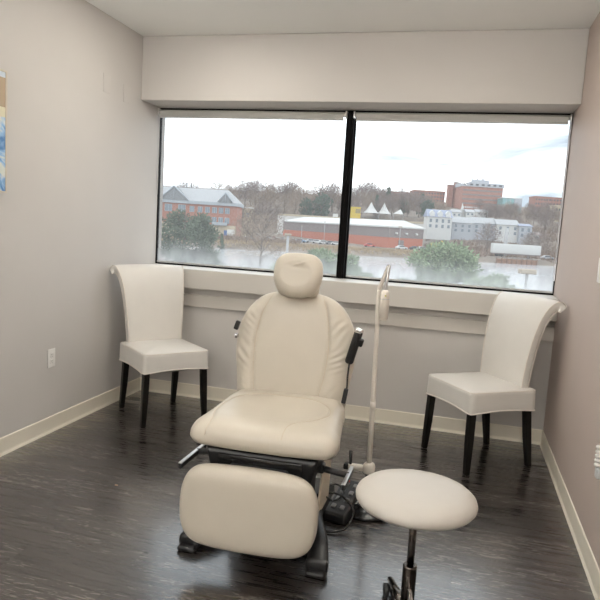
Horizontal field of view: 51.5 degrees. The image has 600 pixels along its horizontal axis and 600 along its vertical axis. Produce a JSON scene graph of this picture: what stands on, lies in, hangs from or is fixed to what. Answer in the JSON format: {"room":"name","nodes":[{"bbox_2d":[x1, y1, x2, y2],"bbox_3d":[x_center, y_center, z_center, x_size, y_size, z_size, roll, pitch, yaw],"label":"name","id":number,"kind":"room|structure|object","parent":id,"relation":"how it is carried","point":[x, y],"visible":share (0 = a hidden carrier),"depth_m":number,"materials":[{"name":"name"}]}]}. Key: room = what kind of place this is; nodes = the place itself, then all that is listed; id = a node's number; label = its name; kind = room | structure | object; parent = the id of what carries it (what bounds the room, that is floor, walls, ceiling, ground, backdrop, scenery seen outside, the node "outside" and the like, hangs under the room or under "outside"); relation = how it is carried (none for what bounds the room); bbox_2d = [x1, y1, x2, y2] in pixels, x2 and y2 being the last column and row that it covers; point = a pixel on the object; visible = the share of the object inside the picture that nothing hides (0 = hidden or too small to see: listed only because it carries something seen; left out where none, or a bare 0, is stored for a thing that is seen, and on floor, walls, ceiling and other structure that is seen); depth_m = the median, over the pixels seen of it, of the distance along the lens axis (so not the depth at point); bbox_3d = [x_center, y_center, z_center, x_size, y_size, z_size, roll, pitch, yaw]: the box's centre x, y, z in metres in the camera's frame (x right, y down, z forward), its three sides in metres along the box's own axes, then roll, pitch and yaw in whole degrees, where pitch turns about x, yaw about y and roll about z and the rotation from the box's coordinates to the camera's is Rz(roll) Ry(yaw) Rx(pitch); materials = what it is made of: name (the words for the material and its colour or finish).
{"room":"examination room","nodes":[
{"label":"examination room","id":0,"kind":"room"},
{"bbox_2d":[0,0,159,437],"bbox_3d":[-2.040,-0.306,1.833,0.150,2.650,6.585,5,7,14],"label":"wall","id":1,"kind":"structure","parent":0,"point":[79,202],"depth_m":3.83,"materials":[{"name":"beige paint"}]},
{"bbox_2d":[0,69,6,192],"bbox_3d":[-1.651,-0.827,2.812,0.025,0.620,0.900,5,7,14],"label":"wall picture","id":2,"kind":"object","parent":1,"relation":"attached to","point":[3,74],"visible":1,"depth_m":3.22},
{"bbox_2d":[47,348,54,367],"bbox_3d":[-1.516,0.354,3.800,0.009,0.115,0.070,5,7,14],"label":"wall outlet","id":3,"kind":"object","parent":1,"relation":"attached to","point":[51,352],"visible":1,"depth_m":3.79,"materials":[{"name":"white plastic"}]},
{"bbox_2d":[0,377,139,456],"bbox_3d":[-2.047,0.969,1.924,0.014,0.102,6.200,5,7,14],"label":"baseboard","id":4,"kind":"structure","parent":1,"relation":"attached to","point":[17,439],"depth_m":3.94,"materials":[{"name":"paint"}]},
{"bbox_2d":[103,73,110,93],"bbox_3d":[-1.276,-1.432,4.119,0.003,0.120,0.090,5,7,14],"label":"blank cover plate","id":5,"kind":"object","parent":1,"relation":"attached to","point":[106,78],"visible":1,"depth_m":4.11,"materials":[{"name":"beige paint"}]},
{"bbox_2d":[123,84,130,103],"bbox_3d":[-1.213,-1.442,4.363,0.003,0.120,0.090,5,7,14],"label":"blank cover plate","id":6,"kind":"object","parent":1,"relation":"attached to","point":[127,89],"visible":1,"depth_m":4.36,"materials":[{"name":"beige paint"}]},
{"bbox_2d":[141,28,589,113],"bbox_3d":[0.338,-1.571,4.322,2.994,0.450,0.335,5,7,14],"label":"soffit","id":7,"kind":"object","parent":1,"relation":"attached to","point":[523,70],"depth_m":4.13,"materials":[{"name":"beige paint"}]},
{"bbox_2d":[0,390,594,599],"bbox_3d":[-0.605,1.205,1.611,3.294,0.120,6.585,5,7,14],"label":"floor","id":8,"kind":"structure","parent":0,"point":[67,532],"depth_m":2.80,"materials":[{"name":"brown wood"}]},
{"bbox_2d":[110,264,208,427],"bbox_3d":[-0.967,0.281,4.327,0.550,1.022,0.595,-1,8,-35],"label":"dining chair","id":9,"kind":"object","parent":8,"relation":"on","point":[152,294],"visible":1,"depth_m":4.32,"materials":[{"name":"white leather"}]},
{"bbox_2d":[177,253,363,578],"bbox_3d":[-0.074,0.419,2.736,0.689,1.234,0.863,5,7,14],"label":"chair","id":10,"kind":"object","parent":8,"relation":"on","point":[267,443],"visible":1,"depth_m":2.53,"materials":[{"name":"beige leather"}]},
{"bbox_2d":[341,327,363,403],"bbox_3d":[0.244,0.301,2.855,0.082,0.358,0.045,5,7,14],"label":"pendant","id":11,"kind":"object","parent":10,"relation":"on","point":[350,345],"depth_m":2.87,"materials":[{"name":"plastic"}]},
{"bbox_2d":[317,483,354,532],"bbox_3d":[0.160,0.959,2.933,0.233,0.144,0.314,6,7,22],"label":"power cable","id":12,"kind":"object","parent":8,"relation":"on","point":[337,484],"visible":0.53,"depth_m":2.86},
{"bbox_2d":[323,480,358,524],"bbox_3d":[0.214,0.966,3.000,0.119,0.121,0.258,7,8,26],"label":"foot pedal","id":13,"kind":"object","parent":8,"relation":"on","point":[339,511],"visible":0.73,"depth_m":2.93,"materials":[{"name":"black plastic"}]},
{"bbox_2d":[343,265,390,521],"bbox_3d":[0.361,0.428,2.998,0.310,1.205,0.310,5,7,14],"label":"lamp","id":14,"kind":"object","parent":8,"relation":"on","point":[382,303],"visible":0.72,"depth_m":2.96,"materials":[{"name":"white plastic"}]},
{"bbox_2d":[356,469,477,599],"bbox_3d":[0.357,0.877,2.055,0.509,0.538,0.484,8,8,31],"label":"stool","id":15,"kind":"object","parent":8,"relation":"on","point":[414,500],"visible":1,"depth_m":1.98,"materials":[{"name":"leather"}]},
{"bbox_2d":[421,291,566,475],"bbox_3d":[1.156,0.470,3.816,0.595,1.022,0.550,1,7,-21],"label":"dining chair","id":16,"kind":"object","parent":8,"relation":"on","point":[517,323],"visible":1,"depth_m":3.72,"materials":[{"name":"white leather"}]},
{"bbox_2d":[85,0,599,36],"bbox_3d":[-0.439,-1.555,1.280,3.294,0.150,6.585,5,7,14],"label":"ceiling","id":17,"kind":"structure","parent":0,"point":[145,17],"depth_m":3.81,"materials":[{"name":"paint"}]},
{"bbox_2d":[140,288,554,429],"bbox_3d":[0.231,0.401,4.607,2.994,0.860,0.235,5,7,14],"label":"wall","id":18,"kind":"structure","parent":0,"point":[407,357],"depth_m":4.37,"materials":[{"name":"beige paint"}]},
{"bbox_2d":[140,377,541,444],"bbox_3d":[0.177,0.790,4.532,2.994,0.102,0.014,5,7,14],"label":"baseboard","id":19,"kind":"structure","parent":18,"relation":"attached to","point":[384,416],"depth_m":4.40,"materials":[{"name":"paint"}]},
{"bbox_2d":[153,263,558,321],"bbox_3d":[0.245,-0.077,4.491,2.994,0.147,0.265,5,7,14],"label":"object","id":20,"kind":"structure","parent":18,"relation":"attached to","point":[402,295],"depth_m":4.32,"materials":[{"name":"paint"}]},
{"bbox_2d":[158,118,560,289],"bbox_3d":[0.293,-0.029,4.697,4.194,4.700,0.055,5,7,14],"label":"trim","id":21,"kind":"structure","parent":18,"relation":"attached to","point":[163,120],"depth_m":4.98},
{"bbox_2d":[155,108,572,294],"bbox_3d":[0.321,-0.758,4.545,2.994,1.223,0.076,5,7,14],"label":"window","id":22,"kind":"structure","parent":18,"relation":"in","point":[350,137],"depth_m":4.52,"materials":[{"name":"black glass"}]},
{"bbox_2d":[156,108,347,194],"bbox_3d":[-0.395,-1.089,4.669,1.485,0.656,0.048,5,7,14],"label":"roller shade","id":23,"kind":"object","parent":22,"relation":"attached to","point":[213,114],"visible":1,"depth_m":4.61,"materials":[{"name":"fabric"}]},
{"bbox_2d":[353,111,572,263],"bbox_3d":[1.057,-0.792,4.316,1.451,0.986,0.048,5,7,14],"label":"roller shade","id":24,"kind":"object","parent":22,"relation":"attached to","point":[361,116],"visible":1,"depth_m":4.22,"materials":[{"name":"fabric"}]},
{"bbox_2d":[183,293,554,341],"bbox_3d":[0.218,0.095,4.445,2.994,0.095,0.022,5,7,14],"label":"trim","id":25,"kind":"structure","parent":18,"relation":"attached to","point":[459,325],"depth_m":4.32,"materials":[{"name":"paint"}]},
{"bbox_2d":[543,12,599,568],"bbox_3d":[0.995,-0.030,1.060,0.150,2.650,6.585,5,7,14],"label":"wall","id":26,"kind":"structure","parent":0,"point":[571,428],"depth_m":3.35,"materials":[{"name":"paint"}]},
{"bbox_2d":[540,430,599,599],"bbox_3d":[0.829,1.230,1.191,0.014,0.102,6.200,5,7,14],"label":"baseboard","id":27,"kind":"structure","parent":26,"relation":"attached to","point":[592,571],"depth_m":2.92,"materials":[{"name":"plastic"}]},
{"bbox_2d":[594,445,599,478],"bbox_3d":[1.185,0.633,2.449,0.051,0.143,0.045,5,7,14],"label":"coiled cord","id":28,"kind":"object","parent":26,"relation":"attached to","point":[597,459],"visible":1,"depth_m":2.44,"materials":[{"name":"white plastic"}]},
{"bbox_2d":[594,467,599,478],"bbox_3d":[1.186,0.682,2.453,0.042,0.045,0.036,5,7,14],"label":"wall socket","id":29,"kind":"object","parent":26,"relation":"attached to","point":[597,469],"depth_m":2.44,"materials":[{"name":"grey plastic"}]},
{"bbox_2d":[596,258,599,282],"bbox_3d":[1.387,-0.137,2.881,0.009,0.115,0.070,5,7,14],"label":"wall switch","id":30,"kind":"object","parent":26,"relation":"attached to","point":[598,273],"visible":1,"depth_m":2.88,"materials":[{"name":"white plastic"}]},
{"label":"outside","id":31,"kind":"structure","parent":0,"visible":0},
{"bbox_2d":[161,186,558,265],"bbox_3d":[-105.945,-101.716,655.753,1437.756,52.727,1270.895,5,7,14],"label":"hillside","id":32,"kind":"structure","parent":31,"point":[412,217],"depth_m":275.71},
{"bbox_2d":[161,208,221,262],"bbox_3d":[-16.509,-7.410,90.089,10.152,11.774,10.333,5,7,14],"label":"evergreen tree","id":33,"kind":"object","parent":32,"relation":"on","point":[197,230],"visible":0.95,"depth_m":88.73,"materials":[{"name":"plant"}]},
{"bbox_2d":[162,182,243,235],"bbox_3d":[-45.818,-34.339,236.429,47.000,20.700,20.200,3,7,0],"label":"office building","id":34,"kind":"structure","parent":32,"relation":"on","point":[222,206],"depth_m":228.01,"materials":[{"name":"brick"}]},
{"bbox_2d":[200,258,225,265],"bbox_3d":[-11.567,-3.096,84.249,5.993,5.441,5.936,3,7,-4],"label":"evergreen tree","id":35,"kind":"object","parent":32,"relation":"on","point":[213,261],"visible":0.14,"depth_m":83.74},
{"bbox_2d":[208,179,227,189],"bbox_3d":[-55.308,-74.488,421.073,15.984,17.077,17.003,-1,8,-31],"label":"bare tree","id":36,"kind":"object","parent":32,"relation":"on","point":[219,185],"visible":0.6,"depth_m":420.10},
{"bbox_2d":[217,233,224,248],"bbox_3d":[-22.282,-15.562,175.463,3.141,6.778,3.070,5,7,14],"label":"evergreen tree","id":37,"kind":"object","parent":32,"relation":"on","point":[221,234],"visible":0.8,"depth_m":175.16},
{"bbox_2d":[230,177,258,205],"bbox_3d":[-30.430,-59.926,345.812,17.811,18.833,17.969,1,7,-18],"label":"bare tree","id":38,"kind":"object","parent":32,"relation":"on","point":[242,181],"visible":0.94,"depth_m":343.96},
{"bbox_2d":[241,207,252,235],"bbox_3d":[-24.458,-31.632,265.303,8.400,15.700,10.400,3,7,0],"label":"annex building","id":39,"kind":"structure","parent":32,"relation":"on","point":[245,207],"depth_m":260.08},
{"bbox_2d":[230,213,264,241],"bbox_3d":[-16.023,-21.411,189.143,11.242,10.443,11.308,9,9,41],"label":"bare tree","id":40,"kind":"object","parent":32,"relation":"on","point":[239,222],"visible":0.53,"depth_m":188.25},
{"bbox_2d":[242,202,256,231],"bbox_3d":[-23.875,-32.768,252.821,16.330,16.400,15.351,-2,9,-37],"label":"bare tree","id":41,"kind":"object","parent":32,"relation":"on","point":[249,209],"visible":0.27,"depth_m":252.45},
{"bbox_2d":[246,195,263,209],"bbox_3d":[-23.722,-51.958,336.375,10.756,11.491,11.442,0,8,-26],"label":"bare tree","id":42,"kind":"object","parent":32,"relation":"on","point":[254,198],"visible":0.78,"depth_m":335.71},
{"bbox_2d":[246,180,266,200],"bbox_3d":[-26.902,-66.264,380.792,17.837,18.695,17.680,1,7,-18],"label":"bare tree","id":43,"kind":"object","parent":32,"relation":"on","point":[258,182],"visible":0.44,"depth_m":379.90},
{"bbox_2d":[250,205,267,235],"bbox_3d":[-19.662,-33.659,266.274,16.255,15.012,16.161,1,7,-18],"label":"bare tree","id":44,"kind":"object","parent":32,"relation":"on","point":[255,205],"visible":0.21,"depth_m":265.02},
{"bbox_2d":[226,211,295,264],"bbox_3d":[-7.135,-10.622,117.837,13.428,12.401,13.350,1,7,-21],"label":"bare tree","id":45,"kind":"object","parent":32,"relation":"on","point":[262,236],"visible":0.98,"depth_m":116.91,"materials":[{"name":"plant"}]},
{"bbox_2d":[252,190,275,208],"bbox_3d":[-19.641,-52.756,336.042,13.502,14.425,14.363,5,7,10],"label":"bare tree","id":46,"kind":"object","parent":32,"relation":"on","point":[263,193],"visible":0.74,"depth_m":334.52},
{"bbox_2d":[248,198,286,231],"bbox_3d":[-14.010,-34.271,259.559,18.343,19.396,18.506,8,8,34],"label":"bare tree","id":47,"kind":"object","parent":32,"relation":"on","point":[266,211],"visible":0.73,"depth_m":258.75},
{"bbox_2d":[258,181,276,200],"bbox_3d":[-21.241,-70.947,411.965,15.895,17.589,15.193,2,7,-13],"label":"bare tree","id":48,"kind":"object","parent":32,"relation":"on","point":[265,183],"visible":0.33,"depth_m":411.47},
{"bbox_2d":[261,184,279,202],"bbox_3d":[-17.952,-63.209,376.930,14.761,14.825,13.876,1,7,-18],"label":"bare tree","id":49,"kind":"object","parent":32,"relation":"on","point":[270,186],"visible":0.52,"depth_m":374.88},
{"bbox_2d":[258,190,283,210],"bbox_3d":[-16.223,-52.779,336.784,15.690,14.575,15.782,-3,9,-43],"label":"bare tree","id":50,"kind":"object","parent":32,"relation":"on","point":[274,197],"visible":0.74,"depth_m":335.18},
{"bbox_2d":[272,191,294,213],"bbox_3d":[-8.117,-50.860,334.180,13.913,14.864,14.800,-1,8,-33],"label":"bare tree","id":51,"kind":"object","parent":32,"relation":"on","point":[281,198],"visible":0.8,"depth_m":333.22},
{"bbox_2d":[277,185,291,203],"bbox_3d":[-9.235,-63.731,381.161,14.356,15.886,13.722,3,7,-6],"label":"bare tree","id":52,"kind":"object","parent":32,"relation":"on","point":[284,186],"visible":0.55,"depth_m":380.45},
{"bbox_2d":[275,178,295,195],"bbox_3d":[-9.312,-74.864,430.400,16.957,19.631,17.740,10,9,42],"label":"bare tree","id":53,"kind":"object","parent":32,"relation":"on","point":[284,178],"visible":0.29,"depth_m":429.64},
{"bbox_2d":[285,233,291,252],"bbox_3d":[-1.442,-2.203,62.190,0.680,8.827,0.408,3,7,0],"label":"street lamp","id":54,"kind":"object","parent":32,"relation":"on","point":[286,234],"visible":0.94,"depth_m":61.68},
{"bbox_2d":[281,179,302,202],"bbox_3d":[-4.665,-65.391,382.888,16.286,18.854,17.038,5,7,16],"label":"bare tree","id":55,"kind":"object","parent":32,"relation":"on","point":[296,185],"visible":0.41,"depth_m":380.92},
{"bbox_2d":[161,236,427,255],"bbox_3d":[-1.994,-16.844,194.533,82.755,2.323,53.346,5,7,14],"label":"reeds","id":56,"kind":"object","parent":32,"relation":"on","point":[370,249],"visible":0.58,"depth_m":189.44,"materials":[{"name":"plant"}]},
{"bbox_2d":[283,195,305,214],"bbox_3d":[-2.345,-48.734,331.059,15.728,15.796,14.785,0,8,-29],"label":"bare tree","id":57,"kind":"object","parent":32,"relation":"on","point":[297,200],"visible":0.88,"depth_m":329.94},
{"bbox_2d":[283,186,305,203],"bbox_3d":[-2.176,-60.929,370.286,16.086,14.943,16.180,4,7,3],"label":"bare tree","id":58,"kind":"object","parent":32,"relation":"on","point":[292,189],"visible":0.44,"depth_m":368.75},
{"bbox_2d":[288,187,308,207],"bbox_3d":[0.148,-56.962,350.596,14.336,14.398,13.477,9,9,39],"label":"bare tree","id":59,"kind":"object","parent":32,"relation":"on","point":[296,191],"visible":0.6,"depth_m":349.59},
{"bbox_2d":[298,197,315,214],"bbox_3d":[3.378,-48.026,331.103,9.514,14.329,9.699,8,8,35],"label":"evergreen tree","id":60,"kind":"object","parent":32,"relation":"on","point":[307,211],"visible":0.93,"depth_m":330.06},
{"bbox_2d":[307,181,328,200],"bbox_3d":[11.806,-64.560,383.257,17.566,19.439,16.791,1,7,-17],"label":"bare tree","id":61,"kind":"object","parent":32,"relation":"on","point":[312,193],"visible":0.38,"depth_m":381.48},
{"bbox_2d":[306,247,336,273],"bbox_3d":[2.043,-2.496,76.348,8.496,8.157,9.356,-1,8,-33],"label":"evergreen tree","id":62,"kind":"object","parent":32,"relation":"on","point":[326,258],"visible":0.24,"depth_m":74.79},
{"bbox_2d":[313,191,333,215],"bbox_3d":[11.621,-48.955,330.792,12.229,18.067,11.996,-3,10,-44],"label":"evergreen tree","id":63,"kind":"object","parent":32,"relation":"on","point":[320,211],"visible":0.97,"depth_m":329.54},
{"bbox_2d":[320,183,341,211],"bbox_3d":[17.929,-56.225,342.335,15.500,17.945,16.216,2,7,-9],"label":"bare tree","id":64,"kind":"object","parent":32,"relation":"on","point":[334,186],"visible":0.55,"depth_m":342.04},
{"bbox_2d":[321,182,341,208],"bbox_3d":[19.440,-62.262,371.886,17.061,19.752,17.849,-2,8,-36],"label":"bare tree","id":65,"kind":"object","parent":32,"relation":"on","point":[329,182],"visible":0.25,"depth_m":370.74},
{"bbox_2d":[328,191,341,213],"bbox_3d":[20.395,-51.766,337.136,14.354,15.335,15.269,6,7,21],"label":"bare tree","id":66,"kind":"object","parent":32,"relation":"on","point":[334,203],"visible":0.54,"depth_m":335.50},
{"bbox_2d":[277,213,423,233],"bbox_3d":[25.465,-35.394,324.922,74.600,18.000,22.600,3,7,0],"label":"building","id":67,"kind":"structure","parent":32,"relation":"on","point":[285,216],"depth_m":313.26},
{"bbox_2d":[336,187,364,213],"bbox_3d":[26.567,-49.846,332.155,19.179,20.102,19.011,8,8,33],"label":"bare tree","id":68,"kind":"object","parent":32,"relation":"on","point":[353,199],"visible":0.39,"depth_m":330.14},
{"bbox_2d":[330,253,373,276],"bbox_3d":[5.932,-1.650,71.659,7.336,7.460,6.340,0,8,-29],"label":"evergreen tree","id":69,"kind":"object","parent":32,"relation":"on","point":[353,269],"visible":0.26,"depth_m":71.33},
{"bbox_2d":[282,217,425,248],"bbox_3d":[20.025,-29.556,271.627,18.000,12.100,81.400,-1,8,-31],"label":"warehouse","id":70,"kind":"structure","parent":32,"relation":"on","point":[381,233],"depth_m":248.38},
{"bbox_2d":[350,207,360,217],"bbox_3d":[28.279,-44.247,318.279,5.200,6.600,3.050,3,7,0],"label":"container","id":71,"kind":"object","parent":32,"relation":"on","point":[355,212],"visible":0.75,"depth_m":316.80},
{"bbox_2d":[351,193,366,208],"bbox_3d":[33.038,-55.481,355.431,12.926,13.668,13.041,-3,10,-45],"label":"bare tree","id":72,"kind":"object","parent":32,"relation":"on","point":[361,198],"visible":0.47,"depth_m":355.32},
{"bbox_2d":[352,181,371,197],"bbox_3d":[51.265,-87.972,509.512,22.271,23.342,22.075,9,9,39],"label":"bare tree","id":73,"kind":"object","parent":32,"relation":"on","point":[359,183],"visible":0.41,"depth_m":508.47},
{"bbox_2d":[360,180,381,197],"bbox_3d":[57.548,-86.955,506.504,21.308,23.580,20.367,-3,9,-43],"label":"bare tree","id":74,"kind":"object","parent":32,"relation":"on","point":[372,186],"visible":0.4,"depth_m":504.64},
{"bbox_2d":[362,192,379,203],"bbox_3d":[43.689,-59.820,380.839,13.349,14.262,14.200,6,7,23],"label":"bare tree","id":75,"kind":"object","parent":32,"relation":"on","point":[367,199],"visible":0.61,"depth_m":379.76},
{"bbox_2d":[362,202,390,219],"bbox_3d":[41.292,-47.186,334.477,14.644,10.450,8.400,3,7,0],"label":"marquee tent","id":76,"kind":"object","parent":32,"relation":"on","point":[370,209],"visible":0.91,"depth_m":332.16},
{"bbox_2d":[369,185,385,200],"bbox_3d":[52.982,-70.154,428.581,15.990,18.511,16.728,-2,9,-37],"label":"bare tree","id":77,"kind":"object","parent":32,"relation":"on","point":[381,190],"visible":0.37,"depth_m":426.92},
{"bbox_2d":[372,199,387,217],"bbox_3d":[42.597,-48.559,335.884,12.363,13.681,11.817,0,7,-23],"label":"bare tree","id":78,"kind":"object","parent":32,"relation":"on","point":[383,202],"visible":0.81,"depth_m":335.05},
{"bbox_2d":[216,226,557,262],"bbox_3d":[50.856,-28.884,263.856,145.726,15.486,168.144,5,7,14],"label":"scrub","id":79,"kind":"object","parent":32,"relation":"on","point":[483,252],"visible":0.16,"depth_m":223.49,"materials":[{"name":"plant"}]},
{"bbox_2d":[384,193,401,215],"bbox_3d":[50.538,-52.579,341.522,12.288,14.226,12.855,7,8,29],"label":"bare tree","id":80,"kind":"object","parent":32,"relation":"on","point":[393,196],"visible":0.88,"depth_m":340.95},
{"bbox_2d":[395,190,415,216],"bbox_3d":[57.679,-52.942,344.051,13.607,15.753,14.235,7,8,26],"label":"bare tree","id":81,"kind":"object","parent":32,"relation":"on","point":[403,197],"visible":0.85,"depth_m":342.79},
{"bbox_2d":[399,199,415,215],"bbox_3d":[59.766,-50.582,343.483,10.795,11.534,11.484,7,8,26],"label":"bare tree","id":82,"kind":"object","parent":32,"relation":"on","point":[409,205],"visible":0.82,"depth_m":342.54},
{"bbox_2d":[408,194,425,217],"bbox_3d":[65.982,-52.228,342.473,14.844,15.696,14.976,-1,8,-33],"label":"bare tree","id":83,"kind":"object","parent":32,"relation":"on","point":[422,200],"visible":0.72,"depth_m":342.16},
{"bbox_2d":[420,199,434,215],"bbox_3d":[67.905,-47.578,331.700,8.687,13.083,8.856,10,9,42],"label":"evergreen tree","id":84,"kind":"object","parent":32,"relation":"on","point":[428,205],"visible":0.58,"depth_m":330.46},
{"bbox_2d":[411,190,445,203],"bbox_3d":[122.407,-92.974,603.369,30.480,24.721,22.600,3,7,0],"label":"building","id":85,"kind":"structure","parent":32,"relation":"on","point":[437,195],"depth_m":591.42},
{"bbox_2d":[423,209,452,239],"bbox_3d":[59.588,-32.732,270.105,11.133,12.826,10.000,3,7,0],"label":"house","id":86,"kind":"structure","parent":32,"relation":"on","point":[437,223],"depth_m":265.92,"materials":[{"name":"paint"}]},
{"bbox_2d":[445,184,453,207],"bbox_3d":[138.900,-92.595,580.131,5.299,29.167,6.600,3,7,0],"label":"brick tower","id":87,"kind":"structure","parent":32,"relation":"on","point":[449,195],"depth_m":576.88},
{"bbox_2d":[450,209,461,216],"bbox_3d":[82.163,-43.996,330.535,5.571,8.241,9.000,3,7,0],"label":"house","id":88,"kind":"structure","parent":32,"relation":"on","point":[455,212],"depth_m":326.45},
{"bbox_2d":[452,182,459,207],"bbox_3d":[144.894,-93.752,579.950,5.299,31.516,6.600,3,7,0],"label":"brick tower","id":89,"kind":"structure","parent":32,"relation":"on","point":[454,188],"depth_m":577.58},
{"bbox_2d":[396,239,517,288],"bbox_3d":[18.694,-1.526,74.255,17.704,11.361,17.061,5,7,14],"label":"evergreen tree","id":90,"kind":"object","parent":32,"relation":"on","point":[453,263],"visible":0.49,"depth_m":71.94,"materials":[{"name":"plant"}]},
{"bbox_2d":[450,217,473,239],"bbox_3d":[71.455,-31.398,278.236,9.668,11.316,10.000,3,7,0],"label":"house","id":91,"kind":"structure","parent":32,"relation":"on","point":[462,227],"depth_m":273.96,"materials":[{"name":"paint"}]},
{"bbox_2d":[464,209,474,217],"bbox_3d":[89.197,-44.258,330.453,5.041,7.711,9.000,3,7,0],"label":"house","id":92,"kind":"structure","parent":32,"relation":"on","point":[469,213],"depth_m":326.45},
{"bbox_2d":[472,197,484,208],"bbox_3d":[131.605,-68.738,456.714,11.761,13.615,12.304,3,7,-8],"label":"bare tree","id":93,"kind":"object","parent":32,"relation":"on","point":[479,200],"visible":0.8,"depth_m":456.18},
{"bbox_2d":[454,178,503,211],"bbox_3d":[161.207,-90.803,564.977,37.185,37.342,27.400,3,7,0],"label":"building","id":94,"kind":"structure","parent":32,"relation":"on","point":[467,192],"depth_m":551.94,"materials":[{"name":"brick"}]},
{"bbox_2d":[474,209,487,217],"bbox_3d":[101.247,-47.228,350.154,7.547,7.374,9.000,3,7,0],"label":"house","id":95,"kind":"structure","parent":32,"relation":"on","point":[477,211],"depth_m":346.24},
{"bbox_2d":[470,217,495,239],"bbox_3d":[81.512,-31.262,280.194,11.072,11.592,10.000,3,7,0],"label":"house","id":96,"kind":"structure","parent":32,"relation":"on","point":[479,222],"depth_m":275.91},
{"bbox_2d":[479,205,493,217],"bbox_3d":[103.075,-48.000,343.704,9.283,10.747,9.712,0,8,-25],"label":"bare tree","id":97,"kind":"object","parent":32,"relation":"on","point":[486,208],"visible":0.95,"depth_m":342.71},
{"bbox_2d":[472,222,501,249],"bbox_3d":[70.536,-23.097,233.324,11.762,13.617,12.305,-2,9,-40],"label":"bare tree","id":98,"kind":"object","parent":32,"relation":"on","point":[486,230],"visible":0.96,"depth_m":232.85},
{"bbox_2d":[488,203,506,218],"bbox_3d":[108.198,-47.966,341.056,11.795,12.362,11.691,6,7,21],"label":"bare tree","id":99,"kind":"object","parent":32,"relation":"on","point":[498,205],"visible":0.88,"depth_m":340.62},
{"bbox_2d":[503,228,508,256],"bbox_3d":[69.570,-19.337,210.702,1.500,10.019,1.500,3,7,0],"label":"utility pole","id":100,"kind":"object","parent":32,"relation":"on","point":[506,229],"visible":0.66,"depth_m":209.95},
{"bbox_2d":[494,219,518,242],"bbox_3d":[91.275,-30.163,278.241,10.555,11.538,10.000,3,7,0],"label":"house","id":101,"kind":"structure","parent":32,"relation":"on","point":[512,225],"depth_m":273.96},
{"bbox_2d":[497,197,522,212],"bbox_3d":[182.784,-78.003,546.259,17.235,22.305,16.700,3,7,0],"label":"glass building","id":102,"kind":"structure","parent":32,"relation":"on","point":[502,200],"depth_m":537.31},
{"bbox_2d":[500,205,521,218],"bbox_3d":[113.864,-46.526,335.681,12.649,13.375,12.761,4,7,2],"label":"bare tree","id":103,"kind":"object","parent":32,"relation":"on","point":[506,210],"visible":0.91,"depth_m":334.44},
{"bbox_2d":[490,243,540,258],"bbox_3d":[69.984,-15.740,202.094,15.500,4.550,2.600,4,7,2],"label":"trailer","id":104,"kind":"object","parent":32,"relation":"on","point":[498,249],"visible":0.98,"depth_m":200.78,"materials":[{"name":"metal"}]},
{"bbox_2d":[496,257,537,264],"bbox_3d":[67.279,-11.288,193.477,13.120,3.200,0.711,3,7,-3],"label":"wall","id":105,"kind":"structure","parent":32,"relation":"on","point":[498,260],"depth_m":193.28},
{"bbox_2d":[517,224,532,243],"bbox_3d":[98.368,-28.430,276.383,6.302,10.823,10.000,3,7,0],"label":"house","id":106,"kind":"structure","parent":32,"relation":"on","point":[522,228],"depth_m":271.77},
{"bbox_2d":[519,210,533,221],"bbox_3d":[122.995,-44.627,337.938,9.864,9.110,9.807,-3,9,-43],"label":"bare tree","id":107,"kind":"object","parent":32,"relation":"on","point":[527,213],"visible":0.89,"depth_m":336.98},
{"bbox_2d":[518,268,536,288],"bbox_3d":[9.958,2.906,28.476,0.720,8.664,0.432,3,7,0],"label":"street lamp","id":108,"kind":"object","parent":32,"relation":"on","point":[526,272],"visible":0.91,"depth_m":27.78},
{"bbox_2d":[520,232,536,245],"bbox_3d":[94.124,-23.609,256.129,8.907,8.946,8.373,7,8,28],"label":"bare tree","id":109,"kind":"object","parent":32,"relation":"on","point":[526,239],"visible":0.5,"depth_m":255.96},
{"bbox_2d":[528,208,541,224],"bbox_3d":[127.933,-45.770,339.679,9.823,10.871,9.390,4,7,2],"label":"bare tree","id":110,"kind":"object","parent":32,"relation":"on","point":[535,215],"visible":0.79,"depth_m":339.38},
{"bbox_2d":[525,228,552,252],"bbox_3d":[88.546,-21.235,230.593,11.776,12.343,11.673,2,7,-12],"label":"bare tree","id":111,"kind":"object","parent":32,"relation":"on","point":[537,238],"visible":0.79,"depth_m":229.97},
{"bbox_2d":[529,196,551,212],"bbox_3d":[226.591,-84.188,590.576,15.765,26.922,16.600,3,7,0],"label":"apartment block","id":112,"kind":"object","parent":32,"relation":"on","point":[538,200],"visible":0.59,"depth_m":581.68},
{"bbox_2d":[536,215,551,230],"bbox_3d":[121.750,-37.710,309.833,8.611,9.970,9.009,5,7,14],"label":"bare tree","id":113,"kind":"object","parent":32,"relation":"on","point":[544,221],"visible":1,"depth_m":309.23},
{"bbox_2d":[534,232,556,253],"bbox_3d":[95.026,-21.072,238.545,11.308,10.443,11.242,6,7,19],"label":"bare tree","id":114,"kind":"object","parent":32,"relation":"on","point":[545,241],"visible":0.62,"depth_m":237.68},
{"bbox_2d":[536,208,555,226],"bbox_3d":[129.329,-42.707,326.997,10.787,12.488,11.285,5,7,12],"label":"bare tree","id":115,"kind":"object","parent":32,"relation":"on","point":[548,210],"visible":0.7,"depth_m":326.41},
{"bbox_2d":[547,209,559,223],"bbox_3d":[138.865,-45.867,341.625,10.870,11.393,10.775,4,7,2],"label":"bare tree","id":116,"kind":"object","parent":32,"relation":"on","point":[555,211],"visible":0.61,"depth_m":339.71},
{"bbox_2d":[551,197,561,204],"bbox_3d":[245.606,-85.161,600.394,17.950,26.167,16.600,3,7,0],"label":"apartment block","id":117,"kind":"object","parent":32,"relation":"on","point":[555,200],"visible":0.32,"depth_m":591.28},
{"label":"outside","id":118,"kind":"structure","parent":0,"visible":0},
{"bbox_2d":[161,246,554,290],"bbox_3d":[0.530,-8.787,140.450,322.604,0.001,199.288,5,7,14],"label":"pond","id":119,"kind":"structure","parent":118,"point":[543,280],"depth_m":137.59,"materials":[{"name":"liquid"}]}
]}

